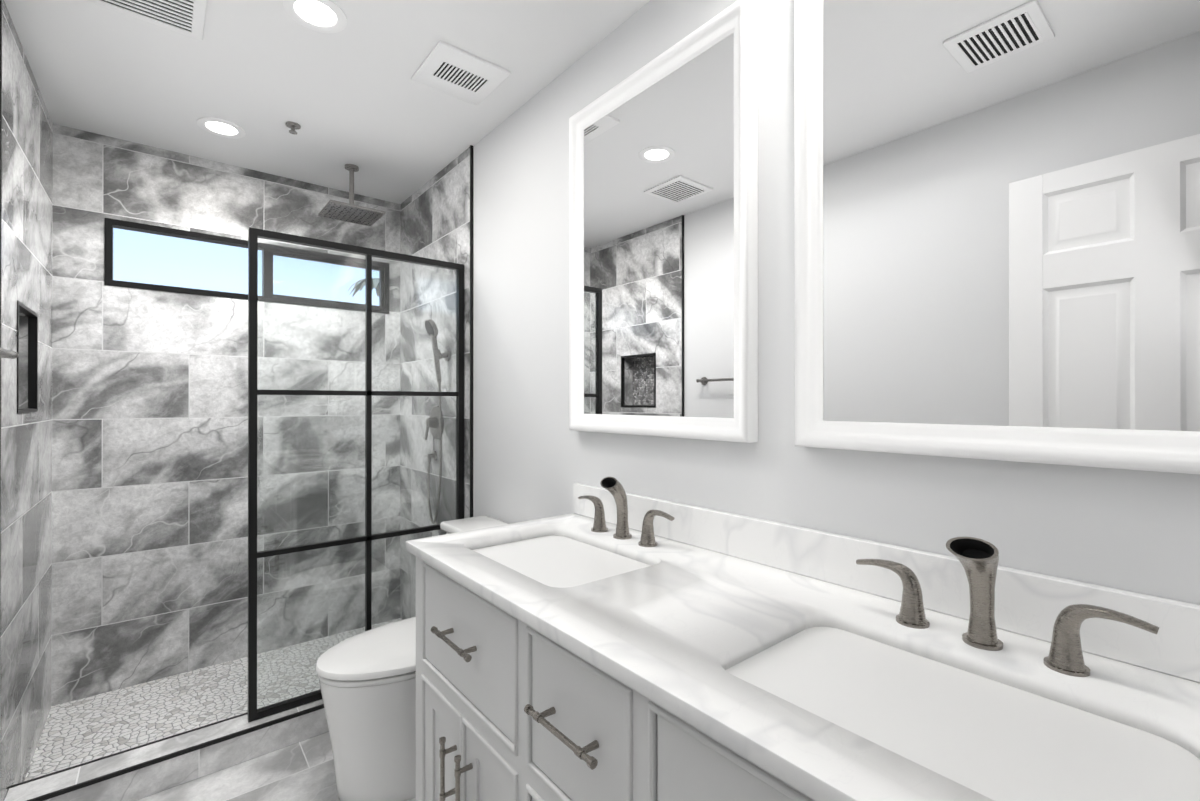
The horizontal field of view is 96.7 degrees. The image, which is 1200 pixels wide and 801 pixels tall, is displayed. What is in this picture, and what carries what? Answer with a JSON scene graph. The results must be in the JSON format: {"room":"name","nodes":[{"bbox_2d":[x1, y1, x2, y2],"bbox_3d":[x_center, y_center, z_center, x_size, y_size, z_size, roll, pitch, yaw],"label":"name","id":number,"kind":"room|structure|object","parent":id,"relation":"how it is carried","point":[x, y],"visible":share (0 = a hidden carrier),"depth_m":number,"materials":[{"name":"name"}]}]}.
{"room":"bathroom","nodes":[
{"label":"bathroom","id":0,"kind":"room"},
{"bbox_2d":[117,228,261,250],"bbox_3d":[-1.787,0.087,2.751,1.760,2.590,0.150,0,0,-39],"label":"wall","id":1,"kind":"structure","parent":0,"point":[177,237],"depth_m":2.60,"materials":[{"name":"grey tile"}]},
{"bbox_2d":[51,124,400,705],"bbox_3d":[-1.736,0.062,2.689,1.460,2.440,0.010,0,0,-39],"label":"wall tile","id":2,"kind":"structure","parent":1,"relation":"attached to","point":[149,485],"depth_m":2.52,"materials":[{"name":"tile"}]},
{"bbox_2d":[104,218,388,313],"bbox_3d":[-1.711,-0.651,2.735,1.215,0.295,0.054,0,0,-39],"label":"window","id":3,"kind":"structure","parent":1,"relation":"in","point":[110,224],"depth_m":2.65,"materials":[{"name":"black"}]},
{"bbox_2d":[4,0,649,203],"bbox_3d":[-0.274,-1.222,0.907,1.860,0.120,5.025,0,0,-39],"label":"ceiling","id":4,"kind":"structure","parent":0,"point":[261,73],"depth_m":1.91,"materials":[{"name":"white paint"}]},
{"bbox_2d":[86,0,206,39],"bbox_3d":[-1.291,-1.154,1.518,0.270,0.014,0.270,0,0,-39],"label":"ceiling vent","id":5,"kind":"object","parent":4,"relation":"in","point":[186,17],"visible":0.96,"depth_m":1.58,"materials":[{"name":"white plastic"}]},
{"bbox_2d":[197,117,245,138],"bbox_3d":[-1.608,-1.156,2.267,0.170,0.007,0.170,0,0,-39],"label":"recessed light","id":6,"kind":"object","parent":4,"relation":"in","point":[220,127],"visible":1,"depth_m":2.26,"materials":[{"name":"white"}]},
{"bbox_2d":[285,121,300,134],"bbox_3d":[-1.290,-1.143,2.243,0.056,0.033,0.056,0,0,-39],"label":"sprinkler","id":7,"kind":"object","parent":4,"relation":"attached to","point":[293,126],"visible":1,"depth_m":2.24,"materials":[{"name":"silver metal"}]},
{"bbox_2d":[283,0,346,32],"bbox_3d":[-0.850,-1.157,1.595,0.170,0.007,0.170,0,0,-39],"label":"recessed light","id":8,"kind":"object","parent":4,"relation":"in","point":[325,16],"visible":1,"depth_m":1.60,"materials":[{"name":"white"}]},
{"bbox_2d":[318,164,385,225],"bbox_3d":[-1.230,-1.037,2.641,0.250,0.242,0.250,0,0,-39],"label":"shower head","id":9,"kind":"object","parent":4,"relation":"attached to","point":[350,212],"visible":1,"depth_m":2.63},
{"bbox_2d":[411,41,509,104],"bbox_3d":[-0.497,-1.153,1.897,0.260,0.014,0.260,0,0,-39],"label":"ceiling vent","id":10,"kind":"object","parent":4,"relation":"in","point":[448,69],"visible":1,"depth_m":1.88,"materials":[{"name":"white plastic"}]},
{"bbox_2d":[473,0,1199,604],"bbox_3d":[-0.031,0.085,1.879,0.150,2.590,3.825,0,0,-39],"label":"wall","id":11,"kind":"structure","parent":0,"point":[1125,530],"depth_m":1.26,"materials":[{"name":"white paint"}]},
{"bbox_2d":[0,0,472,800],"bbox_3d":[-1.186,0.060,2.018,1.460,2.440,0.144,0,0,-39],"label":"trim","id":12,"kind":"structure","parent":11,"relation":"attached to","point":[146,764],"depth_m":1.77,"materials":[{"name":"black"}]},
{"bbox_2d":[400,147,469,619],"bbox_3d":[-0.879,0.062,2.787,0.010,2.440,0.925,0,0,-39],"label":"wall tile","id":13,"kind":"structure","parent":11,"relation":"attached to","point":[435,217],"depth_m":2.78,"materials":[{"name":"tile"}]},
{"bbox_2d":[425,319,450,523],"bbox_3d":[-0.842,0.110,2.645,0.113,0.996,0.271,0,0,-39],"label":"shower","id":14,"kind":"object","parent":13,"relation":"attached to","point":[437,423],"depth_m":2.58,"materials":[{"name":"silver metal"}]},
{"bbox_2d":[569,0,757,442],"bbox_3d":[0.133,-0.426,1.526,0.042,1.050,0.710,0,0,-39],"label":"mirror","id":15,"kind":"object","parent":11,"relation":"attached to","point":[663,244],"visible":1,"depth_m":1.45,"materials":[{"name":"white mirror"}]},
{"bbox_2d":[573,483,1199,680],"bbox_3d":[0.405,0.329,1.209,0.020,0.100,1.540,0,0,-39],"label":"backsplash","id":16,"kind":"structure","parent":11,"relation":"attached to","point":[823,555],"depth_m":1.08,"materials":[{"name":"white stone"}]},
{"bbox_2d":[794,0,1199,473],"bbox_3d":[0.656,-0.427,0.888,0.042,1.050,0.710,0,0,-39],"label":"mirror","id":17,"kind":"object","parent":11,"relation":"attached to","point":[997,226],"visible":0.97,"depth_m":0.88,"materials":[{"name":"white mirror"}]},
{"bbox_3d":[-1.277,0.083,0.858,0.150,2.590,3.825,0,0,-39],"label":"wall","id":18,"kind":"structure","parent":0,"visible":0},
{"bbox_2d":[0,348,18,358],"bbox_3d":[-1.405,-0.121,1.190,0.071,0.050,0.590,0,0,-39],"label":"towel rail","id":19,"kind":"object","parent":18,"relation":"attached to","point":[4,353],"visible":1,"depth_m":1.38,"materials":[{"name":"silver metal"}]},
{"bbox_2d":[0,0,52,800],"bbox_3d":[-2.038,0.060,1.837,0.113,2.440,0.925,0,0,-39],"label":"wall tile","id":20,"kind":"structure","parent":18,"relation":"attached to","point":[26,425],"depth_m":1.80,"materials":[{"name":"tile"}]},
{"label":"outside","id":21,"kind":"structure","parent":0,"visible":0},
{"bbox_2d":[24,618,415,800],"bbox_3d":[-0.274,1.336,0.902,1.860,0.124,5.025,0,0,-39],"label":"floor","id":22,"kind":"structure","parent":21,"point":[81,731],"depth_m":2.09,"materials":[{"name":"tile"}]},
{"bbox_2d":[4,699,328,800],"bbox_3d":[-1.191,1.225,2.021,1.440,0.110,0.120,0,0,-39],"label":"curb","id":23,"kind":"object","parent":22,"relation":"on","point":[138,784],"visible":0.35,"depth_m":1.79,"materials":[{"name":"stone"}]},
{"bbox_2d":[248,227,463,722],"bbox_3d":[-0.961,0.270,2.212,0.836,1.798,0.028,0,0,-39],"label":"glass panel","id":24,"kind":"object","parent":23,"relation":"on","point":[368,537],"visible":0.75,"depth_m":2.13,"materials":[{"name":"black"}]},
{"bbox_2d":[315,515,507,800],"bbox_3d":[-0.622,0.884,1.894,0.697,0.792,0.436,0,0,-39],"label":"toilet","id":25,"kind":"object","parent":22,"relation":"on","point":[367,680],"visible":0.52,"depth_m":1.67,"materials":[{"name":"white ceramic"}]},
{"bbox_2d":[406,533,1173,800],"bbox_3d":[0.182,0.842,1.027,0.595,0.874,1.520,0,0,-39],"label":"bathroom vanity","id":26,"kind":"object","parent":22,"relation":"on","point":[507,709],"depth_m":0.82,"materials":[{"name":"white paint"}]},
{"bbox_2d":[406,513,1199,800],"bbox_3d":[0.188,0.396,1.030,0.583,0.035,1.540,0,0,-39],"label":"countertop","id":27,"kind":"structure","parent":26,"relation":"on","point":[683,626],"depth_m":0.81,"materials":[{"name":"white stone"}]},
{"bbox_2d":[574,477,681,552],"bbox_3d":[0.050,0.294,1.469,0.086,0.172,0.382,0,0,-39],"label":"faucet","id":28,"kind":"object","parent":27,"relation":"on","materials":[{"name":"silver metal"}]},
{"bbox_2d":[850,537,1165,700],"bbox_3d":[0.582,0.292,0.819,0.086,0.172,0.382,0,0,-39],"label":"faucet","id":29,"kind":"object","parent":27,"relation":"on","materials":[{"name":"silver metal"}]},
{"bbox_2d":[348,278,378,296],"bbox_3d":[-17.224,-4.100,41.795,4.996,10.948,5.084,0,0,-39],"label":"palm tree","id":30,"kind":"object","parent":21,"point":[363,283],"depth_m":41.04,"materials":[{"name":"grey plant"}]}
]}

